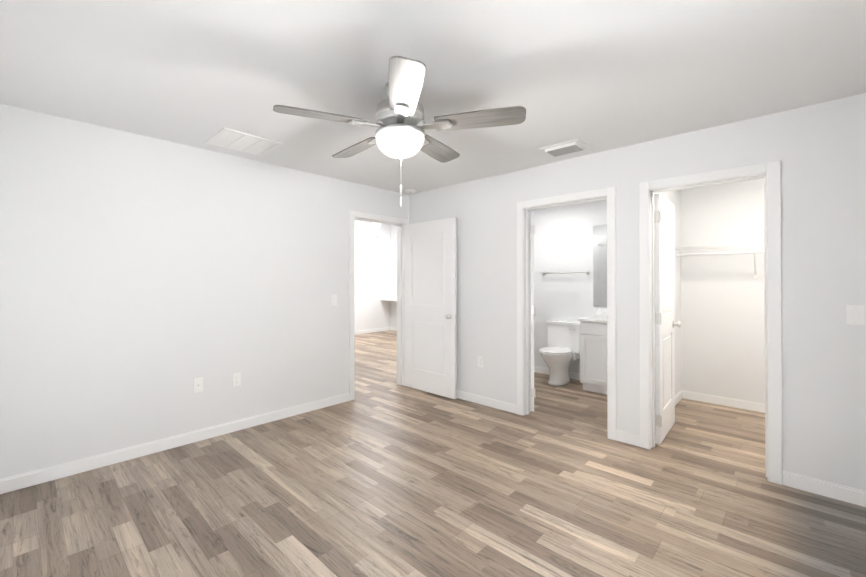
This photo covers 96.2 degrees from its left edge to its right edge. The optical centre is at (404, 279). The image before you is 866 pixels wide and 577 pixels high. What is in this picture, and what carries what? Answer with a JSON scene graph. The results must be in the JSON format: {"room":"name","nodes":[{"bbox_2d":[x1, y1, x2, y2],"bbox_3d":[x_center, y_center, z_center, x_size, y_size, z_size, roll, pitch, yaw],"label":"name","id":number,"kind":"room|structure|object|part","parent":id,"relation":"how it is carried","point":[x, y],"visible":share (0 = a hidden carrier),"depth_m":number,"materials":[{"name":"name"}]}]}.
{"room":"empty bedroom","nodes":[
{"label":"empty bedroom","id":0,"kind":"room"},
{"bbox_2d":[0,104,407,478],"bbox_3d":[-0.793,-0.180,4.207,5.870,3.050,0.120,0,0,-45],"label":"wall","id":1,"kind":"structure","parent":0,"point":[145,281],"depth_m":2.99,"materials":[{"name":"white paint"}]},
{"bbox_2d":[0,392,349,493],"bbox_3d":[-1.666,1.294,3.241,2.983,0.092,0.013,0,0,-45],"label":"baseboard","id":2,"kind":"structure","parent":1,"relation":"attached to","point":[28,479],"depth_m":2.96,"materials":[{"name":"white paint"}]},
{"bbox_2d":[194,377,202,392],"bbox_3d":[-1.701,0.878,3.207,0.072,0.116,0.016,0,0,-45],"label":"outlet","id":3,"kind":"object","parent":1,"relation":"attached to","point":[198,384],"visible":1,"depth_m":3.21,"materials":[{"name":"white plastic"}]},
{"bbox_2d":[233,372,240,386],"bbox_3d":[-1.480,0.889,3.431,0.072,0.116,0.008,0,0,-45],"label":"electrical outlet","id":4,"kind":"object","parent":1,"relation":"attached to","point":[236,379],"visible":1,"depth_m":3.43,"materials":[{"name":"white plastic"}]},
{"bbox_2d":[331,295,336,305],"bbox_3d":[-0.747,0.225,4.157,0.072,0.116,0.013,0,0,-45],"label":"light switch","id":5,"kind":"object","parent":1,"relation":"attached to","point":[333,300],"visible":1,"depth_m":4.15,"materials":[{"name":"white plastic"}]},
{"bbox_2d":[349,210,408,400],"bbox_3d":[-0.324,0.292,4.669,0.926,2.111,0.152,0,0,-45],"label":"trim","id":6,"kind":"structure","parent":1,"relation":"attached to","point":[400,223],"depth_m":4.74,"materials":[{"name":"white paint"}]},
{"bbox_2d":[405,218,456,398],"bbox_3d":[0.292,0.326,4.596,0.159,2.018,0.802,0,0,-45],"label":"hall door","id":7,"kind":"structure","parent":1,"relation":"in","point":[430,306],"depth_m":4.54,"materials":[{"name":"white paint"}]},
{"bbox_2d":[355,220,389,330],"bbox_3d":[-3.084,-0.160,7.849,7.740,3.050,0.120,0,0,-45],"label":"wall","id":8,"kind":"structure","parent":0,"point":[372,273],"depth_m":9.99,"materials":[{"name":"white paint"}]},
{"bbox_2d":[355,327,389,334],"bbox_3d":[-3.037,1.319,7.794,7.500,0.092,0.013,0,0,-45],"label":"baseboard","id":9,"kind":"structure","parent":8,"relation":"attached to","point":[376,330],"depth_m":9.99,"materials":[{"name":"white paint"}]},
{"bbox_2d":[390,225,396,327],"bbox_3d":[1.143,-0.154,8.995,0.120,3.050,4.200,0,0,-45],"label":"wall","id":10,"kind":"structure","parent":0,"point":[393,273],"depth_m":10.35,"materials":[{"name":"white paint"}]},
{"bbox_2d":[381,296,396,300],"bbox_3d":[0.346,0.496,9.469,0.339,0.115,2.399,0,0,-45],"label":"shelf","id":11,"kind":"object","parent":10,"relation":"attached to","point":[389,298],"visible":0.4,"depth_m":9.96,"materials":[{"name":"white paint"}]},
{"bbox_2d":[0,330,865,576],"bbox_3d":[-0.017,1.398,4.742,7.740,0.100,8.840,0,0,-45],"label":"floor","id":12,"kind":"structure","parent":0,"point":[383,474],"depth_m":2.31,"materials":[{"name":"brown wood"}]},
{"bbox_2d":[539,320,579,385],"bbox_3d":[2.016,0.959,5.055,0.663,0.782,0.456,0,0,-45],"label":"toilet","id":13,"kind":"object","parent":12,"relation":"on","point":[560,352],"visible":0.94,"depth_m":5.01,"materials":[{"name":"white ceramic"}]},
{"bbox_2d":[578,308,606,394],"bbox_3d":[2.562,0.825,4.567,0.578,1.044,0.809,0,0,-45],"label":"bathroom vanity","id":14,"kind":"object","parent":12,"relation":"on","point":[593,353],"visible":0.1,"depth_m":4.56,"materials":[{"name":"white paint"}]},
{"bbox_2d":[0,0,865,194],"bbox_3d":[0.881,-1.143,2.606,5.990,0.100,4.520,0,0,-45],"label":"ceiling","id":15,"kind":"structure","parent":0,"point":[596,76],"depth_m":2.02,"materials":[{"name":"white paint"}]},
{"bbox_2d":[205,128,282,155],"bbox_3d":[-1.282,-1.087,3.102,0.455,0.008,0.420,0,0,-45],"label":"ceiling vent","id":16,"kind":"object","parent":15,"relation":"in","point":[227,138],"visible":1,"depth_m":3.08,"materials":[{"name":"silver metal"}]},
{"bbox_2d":[273,56,525,206],"bbox_3d":[-0.038,-0.756,2.247,1.323,0.678,1.298,0,0,-45],"label":"ceiling fan","id":17,"kind":"object","parent":15,"relation":"hanging from","point":[400,135],"visible":1,"depth_m":2.09,"materials":[{"name":"grey wood"}]},
{"bbox_3d":[-0.438,-0.865,2.048,0.481,0.008,0.154,0,11,-21],"label":"blade","id":18,"kind":"part","parent":17,"relation":"part of","materials":[{"name":"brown wood"}]},
{"bbox_3d":[-0.306,-0.862,2.555,0.154,0.008,0.481,-14,9,-39],"label":"blade","id":19,"kind":"part","parent":17,"relation":"part of","materials":[{"name":"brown wood"}]},
{"bbox_3d":[-0.023,-0.752,2.210,0.274,0.118,0.274,0,0,-45],"label":"lamp shade","id":20,"kind":"part","parent":17,"relation":"part of","materials":[{"name":"white glass"}]},
{"bbox_3d":[0.003,-0.866,1.766,0.154,0.008,0.481,11,-1,-3],"label":"blade","id":21,"kind":"part","parent":17,"relation":"part of","materials":[{"name":"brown wood"}]},
{"bbox_3d":[0.216,-0.862,2.586,0.154,0.008,0.481,-13,-7,32],"label":"blade","id":22,"kind":"part","parent":17,"relation":"part of","materials":[{"name":"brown wood"}]},
{"bbox_3d":[0.408,-0.864,2.098,0.481,0.008,0.154,0,-11,15],"label":"blade","id":23,"kind":"part","parent":17,"relation":"part of","materials":[{"name":"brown wood"}]},
{"bbox_2d":[405,188,414,192],"bbox_3d":[0.075,-1.063,4.678,0.124,0.038,0.124,0,0,-45],"label":"smoke detector","id":24,"kind":"object","parent":15,"relation":"attached to","point":[410,190],"visible":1,"depth_m":4.64,"materials":[{"name":"white plastic"}]},
{"bbox_2d":[540,139,589,156],"bbox_3d":[1.330,-1.075,3.211,0.250,0.031,0.320,0,0,-45],"label":"ceiling vent","id":25,"kind":"object","parent":15,"relation":"in","point":[567,147],"visible":1,"depth_m":3.17,"materials":[{"name":"silver metal"}]},
{"bbox_2d":[408,93,865,490],"bbox_3d":[1.646,0.126,3.440,0.120,2.430,4.400,0,0,-45],"label":"wall","id":26,"kind":"structure","parent":0,"point":[818,150],"depth_m":2.53,"materials":[{"name":"white paint"}]},
{"bbox_2d":[478,356,483,366],"bbox_3d":[0.823,0.888,4.176,0.008,0.116,0.072,0,0,-45],"label":"electrical outlet","id":27,"kind":"object","parent":26,"relation":"attached to","point":[480,361],"visible":1,"depth_m":4.17,"materials":[{"name":"white plastic"}]},
{"bbox_2d":[457,390,516,413],"bbox_3d":[0.589,1.300,4.406,0.013,0.092,1.532,0,0,-45],"label":"baseboard","id":28,"kind":"structure","parent":26,"relation":"attached to","point":[498,404],"depth_m":4.10,"materials":[{"name":"white paint"}]},
{"bbox_2d":[530,211,535,411],"bbox_3d":[1.382,0.325,4.264,0.159,2.018,0.768,0,0,14],"label":"bathroom door","id":29,"kind":"structure","parent":26,"relation":"in","point":[532,316],"depth_m":3.90,"materials":[{"name":"white paint"}]},
{"bbox_2d":[517,187,615,439],"bbox_3d":[1.493,0.286,3.593,0.152,2.111,0.902,0,0,-45],"label":"trim","id":30,"kind":"structure","parent":26,"relation":"attached to","point":[524,208],"depth_m":3.67,"materials":[{"name":"white paint"}]},
{"bbox_2d":[654,194,681,443],"bbox_3d":[2.268,0.320,3.369,0.159,2.018,0.678,0,0,43],"label":"closet door","id":31,"kind":"structure","parent":26,"relation":"in","point":[665,324],"depth_m":3.26,"materials":[{"name":"white paint"}]},
{"bbox_2d":[639,160,781,484],"bbox_3d":[2.219,0.282,2.860,0.152,2.111,0.812,0,0,-45],"label":"trim","id":32,"kind":"structure","parent":26,"relation":"attached to","point":[769,173],"depth_m":2.62,"materials":[{"name":"white paint"}]},
{"bbox_2d":[782,471,865,506],"bbox_3d":[2.647,1.289,2.327,0.013,0.092,0.539,0,0,-45],"label":"baseboard","id":33,"kind":"structure","parent":26,"relation":"attached to","point":[789,479],"depth_m":2.38,"materials":[{"name":"white paint"}]},
{"bbox_2d":[846,305,864,324],"bbox_3d":[2.679,0.213,2.301,0.013,0.116,0.072,0,0,-45],"label":"light switch","id":34,"kind":"object","parent":26,"relation":"attached to","point":[855,314],"visible":1,"depth_m":2.30,"materials":[{"name":"white plastic"}]},
{"bbox_2d":[530,178,764,402],"bbox_3d":[2.967,0.133,4.664,0.120,2.430,4.520,0,0,-45],"label":"wall","id":35,"kind":"structure","parent":0,"point":[723,325],"depth_m":4.24,"materials":[{"name":"white paint"}]},
{"bbox_2d":[534,366,579,379],"bbox_3d":[1.918,1.307,5.624,0.013,0.092,1.610,0,0,-45],"label":"baseboard","id":36,"kind":"structure","parent":35,"relation":"attached to","point":[573,375],"depth_m":5.50,"materials":[{"name":"white paint"}]},
{"bbox_2d":[541,271,589,274],"bbox_3d":[2.188,-0.084,5.311,0.076,0.052,0.653,0,0,-45],"label":"towel rail","id":37,"kind":"object","parent":35,"relation":"attached to","point":[586,272],"visible":1,"depth_m":5.28,"materials":[{"name":"silver metal"}]},
{"bbox_2d":[593,224,606,307],"bbox_3d":[2.762,-0.169,4.783,0.005,1.065,0.815,0,0,-45],"label":"bathroom mirror","id":38,"kind":"object","parent":35,"relation":"attached to","point":[599,265],"visible":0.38,"depth_m":5.01,"materials":[{"name":"clear glass"}]},
{"bbox_2d":[676,243,763,278],"bbox_3d":[3.673,-0.179,3.641,0.316,0.342,1.814,0,0,-45],"label":"closet shelf","id":39,"kind":"object","parent":35,"relation":"attached to","point":[724,247],"visible":0.52,"depth_m":3.95,"materials":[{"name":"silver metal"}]},
{"bbox_2d":[683,390,764,412],"bbox_3d":[3.782,1.297,3.741,0.013,0.092,1.830,0,0,-45],"label":"baseboard","id":40,"kind":"structure","parent":35,"relation":"attached to","point":[726,401],"depth_m":4.11,"materials":[{"name":"white paint"}]},
{"bbox_2d":[654,189,680,394],"bbox_3d":[2.503,0.128,3.853,1.680,2.430,0.120,0,0,-45],"label":"wall","id":41,"kind":"structure","parent":0,"point":[673,197],"depth_m":4.26,"materials":[{"name":"white paint"}]},
{"bbox_2d":[675,390,682,404],"bbox_3d":[2.539,1.297,3.789,1.650,0.092,0.013,0,0,-45],"label":"baseboard","id":42,"kind":"structure","parent":41,"relation":"attached to","point":[679,396],"depth_m":4.25,"materials":[{"name":"white paint"}]},
{"bbox_3d":[-1.607,-1.743,6.366,7.740,0.100,4.320,0,0,-45],"label":"ceiling","id":43,"kind":"structure","parent":0,"visible":0},
{"bbox_2d":[372,222,380,238],"bbox_3d":[-0.507,-1.207,7.029,0.170,0.965,0.170,0,0,-45],"label":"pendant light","id":44,"kind":"object","parent":43,"relation":"hanging from","point":[376,225],"visible":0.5,"depth_m":6.97,"materials":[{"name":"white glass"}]}
]}

